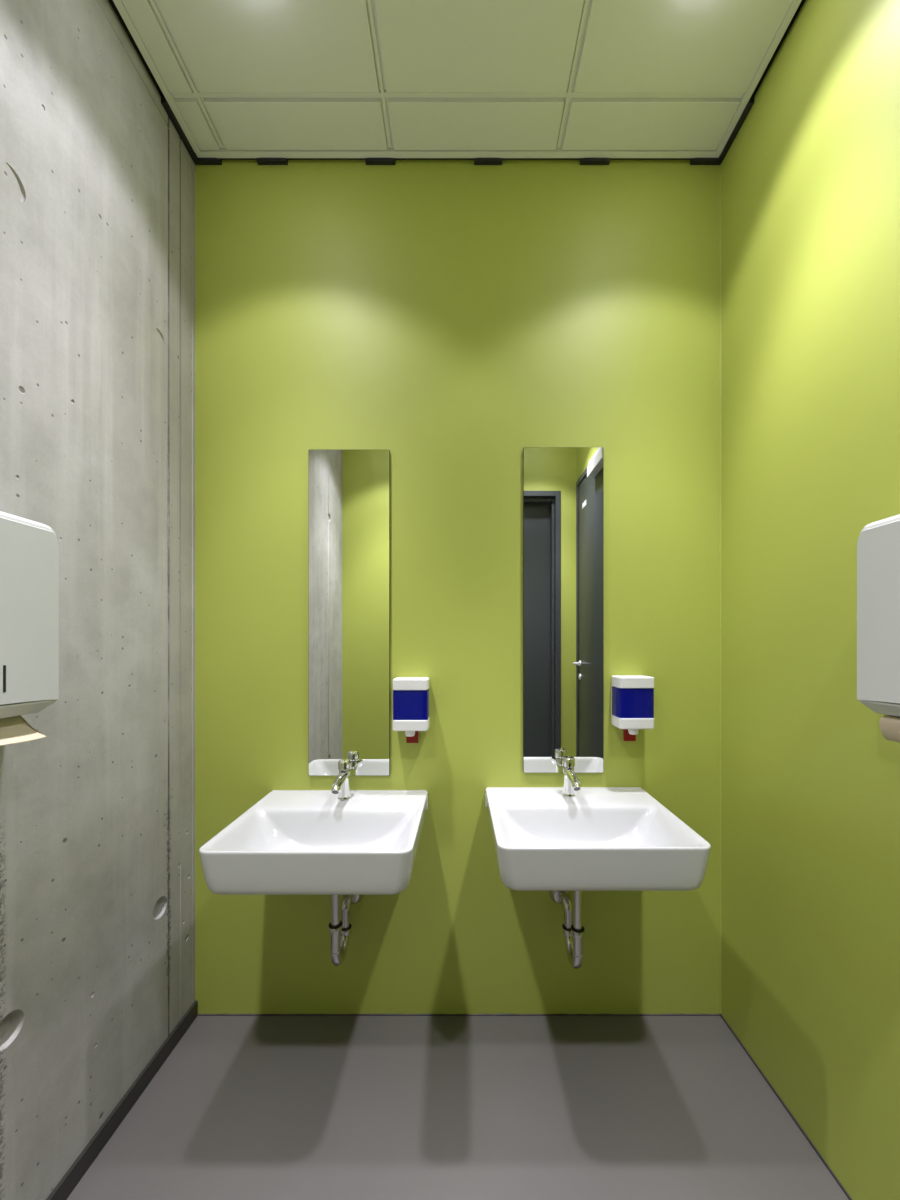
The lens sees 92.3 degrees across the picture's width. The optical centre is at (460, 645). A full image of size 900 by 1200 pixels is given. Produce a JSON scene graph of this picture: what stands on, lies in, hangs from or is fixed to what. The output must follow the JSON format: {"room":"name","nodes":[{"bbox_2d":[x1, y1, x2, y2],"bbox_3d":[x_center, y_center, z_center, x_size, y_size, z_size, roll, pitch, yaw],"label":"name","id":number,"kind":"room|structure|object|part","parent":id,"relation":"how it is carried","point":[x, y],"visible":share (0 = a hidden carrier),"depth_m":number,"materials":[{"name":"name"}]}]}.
{"room":"public restroom","nodes":[
{"label":"public restroom","id":0,"kind":"room"},
{"bbox_2d":[0,0,194,1199],"bbox_3d":[-1.115,-0.340,0.540,0.200,3.500,2.620,0,0,0],"label":"wall","id":1,"kind":"structure","parent":0,"point":[97,179],"depth_m":1.20,"materials":[{"name":"concrete"}]},
{"bbox_2d":[0,511,58,717],"bbox_3d":[-0.957,-0.062,0.847,0.115,0.419,0.244,0,0,0],"label":"paper towel dispenser","id":2,"kind":"object","parent":1,"relation":"attached to","point":[29,549],"visible":1,"depth_m":0.90,"materials":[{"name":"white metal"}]},
{"bbox_2d":[0,715,46,745],"bbox_3d":[-0.922,0.174,0.841,0.057,0.052,0.182,0,0,0],"label":"paper towel","id":3,"kind":"object","parent":2,"relation":"hanging from","point":[15,729],"visible":0.94,"depth_m":0.90,"materials":[{"name":"beige paper"}]},
{"bbox_2d":[46,1001,197,1199],"bbox_3d":[-1.010,1.381,0.615,0.011,0.058,2.069,0,0,0],"label":"baseboard","id":4,"kind":"structure","parent":1,"relation":"attached to","point":[69,1181],"depth_m":1.27,"materials":[{"name":"black"}]},
{"bbox_2d":[121,0,792,149],"bbox_3d":[-0.011,-1.862,0.608,1.969,0.030,2.055,0,0,0],"label":"ceiling","id":5,"kind":"structure","parent":0,"point":[240,74],"depth_m":1.39,"materials":[{"name":"paint"}]},
{"bbox_2d":[66,1015,848,1199],"bbox_3d":[-0.011,1.460,0.540,2.407,0.100,2.620,0,0,0],"label":"floor","id":6,"kind":"structure","parent":0,"point":[241,1107],"depth_m":1.29,"materials":[{"name":"grey plastic"}]},
{"bbox_2d":[195,160,720,1013],"bbox_3d":[0.079,-0.340,1.750,2.227,3.500,0.200,0,0,0],"label":"wall","id":7,"kind":"structure","parent":0,"point":[453,318],"depth_m":1.65,"materials":[{"name":"green paint"}]},
{"bbox_2d":[199,790,427,894],"bbox_3d":[-0.425,0.619,1.405,0.600,0.137,0.490,0,0,0],"label":"washbasin","id":8,"kind":"object","parent":7,"relation":"attached to","point":[289,842],"visible":1,"depth_m":1.36,"materials":[{"name":"white ceramic"}]},
{"bbox_2d":[331,759,350,799],"bbox_3d":[-0.425,0.484,1.526,0.048,0.140,0.147,0,0,0],"label":"faucet","id":9,"kind":"object","parent":8,"relation":"on","point":[341,786],"visible":1,"depth_m":1.55,"materials":[{"name":"silver metal"}]},
{"bbox_3d":[-0.425,0.473,1.522,0.032,0.046,0.109,0,0,0],"label":"spout","id":10,"kind":"part","parent":9,"relation":"part of","materials":[{"name":"silver metal"}]},
{"bbox_2d":[338,769,350,799],"bbox_3d":[-0.425,0.503,1.575,0.048,0.102,0.048,0,0,0],"label":"tap","id":11,"kind":"object","parent":9,"relation":"on","point":[344,794],"depth_m":1.56,"materials":[{"name":"silver metal"}]},
{"bbox_2d":[329,895,362,965],"bbox_3d":[-0.413,0.900,1.544,0.084,0.424,0.218,0,0,0],"label":"trap","id":12,"kind":"object","parent":8,"relation":"hanging from","point":[340,930],"visible":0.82,"depth_m":1.47,"materials":[{"name":"grey metal"}]},
{"bbox_2d":[308,449,389,775],"bbox_3d":[-0.425,-0.127,1.644,0.308,1.238,0.010,0,0,0],"label":"mirror","id":13,"kind":"object","parent":7,"relation":"attached to","point":[349,489],"visible":0.98,"depth_m":1.64,"materials":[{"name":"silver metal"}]},
{"bbox_2d":[393,677,429,742],"bbox_3d":[-0.183,0.242,1.602,0.128,0.246,0.094,0,0,0],"label":"soap dispenser","id":14,"kind":"object","parent":7,"relation":"attached to","point":[410,694],"visible":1,"depth_m":1.56,"materials":[{"name":"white plastic"}]},
{"bbox_2d":[393,717,429,730],"bbox_3d":[-0.183,0.286,1.602,0.128,0.041,0.094,0,0,0],"label":"tray","id":15,"kind":"object","parent":14,"relation":"on","point":[399,723],"depth_m":1.55,"materials":[{"name":"white plastic"}]},
{"bbox_3d":[-0.183,0.336,1.629,0.044,0.058,0.010,0,0,0],"label":"red lever","id":16,"kind":"part","parent":14,"relation":"part of","materials":[{"name":"plastic"}]},
{"bbox_2d":[108,0,805,159],"bbox_3d":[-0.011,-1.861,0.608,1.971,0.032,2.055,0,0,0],"label":"trim","id":17,"kind":"structure","parent":7,"relation":"attached to","point":[558,152],"depth_m":1.61,"materials":[{"name":"paint"}]},
{"bbox_2d":[161,93,221,164],"bbox_3d":[-0.963,-1.854,1.555,0.102,0.036,0.190,0,0,0],"label":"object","id":18,"kind":"object","parent":17,"relation":"on","point":[198,161],"visible":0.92,"depth_m":1.58,"materials":[{"name":"black paint"}]},
{"bbox_2d":[256,158,287,164],"bbox_3d":[-0.718,-1.854,1.641,0.114,0.036,0.017,0,0,0],"label":"wall bracket","id":19,"kind":"object","parent":17,"relation":"on","point":[260,161],"visible":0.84,"depth_m":1.64,"materials":[{"name":"black paint"}]},
{"bbox_2d":[365,158,394,164],"bbox_3d":[-0.307,-1.854,1.641,0.111,0.036,0.017,0,0,0],"label":"wall bracket","id":20,"kind":"object","parent":17,"relation":"on","point":[369,161],"visible":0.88,"depth_m":1.64,"materials":[{"name":"black paint"}]},
{"bbox_2d":[474,158,501,164],"bbox_3d":[0.103,-1.854,1.641,0.107,0.036,0.017,0,0,0],"label":"wall bracket","id":21,"kind":"object","parent":17,"relation":"on","point":[477,161],"visible":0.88,"depth_m":1.64,"materials":[{"name":"black paint"}]},
{"bbox_2d":[580,158,609,164],"bbox_3d":[0.509,-1.854,1.641,0.111,0.036,0.017,0,0,0],"label":"wall bracket","id":22,"kind":"object","parent":17,"relation":"on","point":[583,161],"visible":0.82,"depth_m":1.64,"materials":[{"name":"black paint"}]},
{"bbox_2d":[690,94,753,164],"bbox_3d":[0.933,-1.854,1.555,0.118,0.036,0.190,0,0,0],"label":"wall bracket","id":23,"kind":"object","parent":17,"relation":"on","point":[693,161],"visible":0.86,"depth_m":1.59,"materials":[{"name":"black paint"}]},
{"bbox_2d":[198,1014,719,1015],"bbox_3d":[-0.007,1.407,1.649,1.991,0.006,0.003,0,0,0],"label":"baseboard","id":24,"kind":"structure","parent":7,"relation":"attached to","point":[198,1014],"depth_m":1.65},
{"bbox_2d":[523,447,603,772],"bbox_3d":[0.389,-0.137,1.644,0.304,1.236,0.010,0,0,0],"label":"mirror","id":25,"kind":"object","parent":7,"relation":"attached to","point":[563,487],"visible":0.98,"depth_m":1.64,"materials":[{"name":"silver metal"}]},
{"bbox_2d":[485,787,710,890],"bbox_3d":[0.393,0.608,1.405,0.600,0.137,0.490,0,0,0],"label":"washbasin","id":26,"kind":"object","parent":7,"relation":"attached to","point":[597,838],"visible":1,"depth_m":1.33,"materials":[{"name":"white ceramic"}]},
{"bbox_2d":[549,891,584,968],"bbox_3d":[0.386,0.900,1.544,0.080,0.446,0.218,0,0,-5],"label":"trap","id":27,"kind":"object","parent":26,"relation":"hanging from","point":[573,930],"visible":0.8,"depth_m":1.47,"materials":[{"name":"grey metal"}]},
{"bbox_2d":[562,756,580,796],"bbox_3d":[0.393,0.473,1.526,0.048,0.140,0.147,0,0,0],"label":"faucet","id":28,"kind":"object","parent":26,"relation":"on","point":[571,783],"visible":1,"depth_m":1.55,"materials":[{"name":"silver metal"}]},
{"bbox_2d":[562,766,574,796],"bbox_3d":[0.393,0.492,1.575,0.048,0.102,0.048,0,0,0],"label":"tap","id":29,"kind":"object","parent":28,"relation":"on","point":[567,791],"depth_m":1.56,"materials":[{"name":"silver metal"}]},
{"bbox_3d":[0.393,0.462,1.522,0.032,0.046,0.109,0,0,0],"label":"spout","id":30,"kind":"part","parent":28,"relation":"part of","materials":[{"name":"silver metal"}]},
{"bbox_2d":[611,675,653,740],"bbox_3d":[0.635,0.235,1.602,0.128,0.246,0.094,0,0,0],"label":"soap dispenser","id":31,"kind":"object","parent":7,"relation":"attached to","point":[632,696],"visible":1,"depth_m":1.56,"materials":[{"name":"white plastic"}]},
{"bbox_3d":[0.635,0.206,1.643,0.126,0.115,0.011,0,0,0],"label":"plate","id":32,"kind":"part","parent":31,"relation":"part of","materials":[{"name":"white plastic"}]},
{"bbox_3d":[0.635,0.329,1.629,0.044,0.058,0.010,0,0,0],"label":"red lever","id":33,"kind":"part","parent":31,"relation":"part of","materials":[{"name":"plastic"}]},
{"bbox_2d":[611,715,653,728],"bbox_3d":[0.635,0.280,1.602,0.128,0.041,0.094,0,0,0],"label":"tray","id":34,"kind":"object","parent":31,"relation":"on","point":[619,721],"depth_m":1.56,"materials":[{"name":"white plastic"}]},
{"bbox_2d":[721,0,899,1199],"bbox_3d":[1.092,-0.340,0.525,0.200,3.500,2.290,0,0,0],"label":"wall","id":35,"kind":"structure","parent":0,"point":[810,177],"depth_m":1.22,"materials":[{"name":"green paint"}]},
{"bbox_2d":[720,174,720,1013],"bbox_3d":[0.991,-0.198,1.649,0.007,3.200,0.007,0,0,0],"label":"trim","id":36,"kind":"structure","parent":35,"relation":"attached to","point":[720,174],"depth_m":1.65,"materials":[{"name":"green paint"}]},
{"bbox_2d":[720,1014,851,1199],"bbox_3d":[0.990,1.407,1.105,0.004,0.007,1.090,0,0,0],"label":"baseboard","id":37,"kind":"structure","parent":35,"relation":"attached to","point":[722,1017],"depth_m":1.29,"materials":[{"name":"black"}]},
{"bbox_2d":[857,514,899,716],"bbox_3d":[0.934,-0.062,0.838,0.115,0.419,0.246,0,0,0],"label":"paper towel dispenser","id":38,"kind":"object","parent":35,"relation":"attached to","point":[878,544],"visible":1,"depth_m":0.91,"materials":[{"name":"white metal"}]},
{"bbox_2d":[879,715,899,742],"bbox_3d":[0.909,0.175,0.838,0.022,0.052,0.180,0,0,0],"label":"paper towel","id":39,"kind":"object","parent":38,"relation":"in","point":[889,724],"visible":1,"depth_m":0.91,"materials":[{"name":"beige paper"}]}
]}

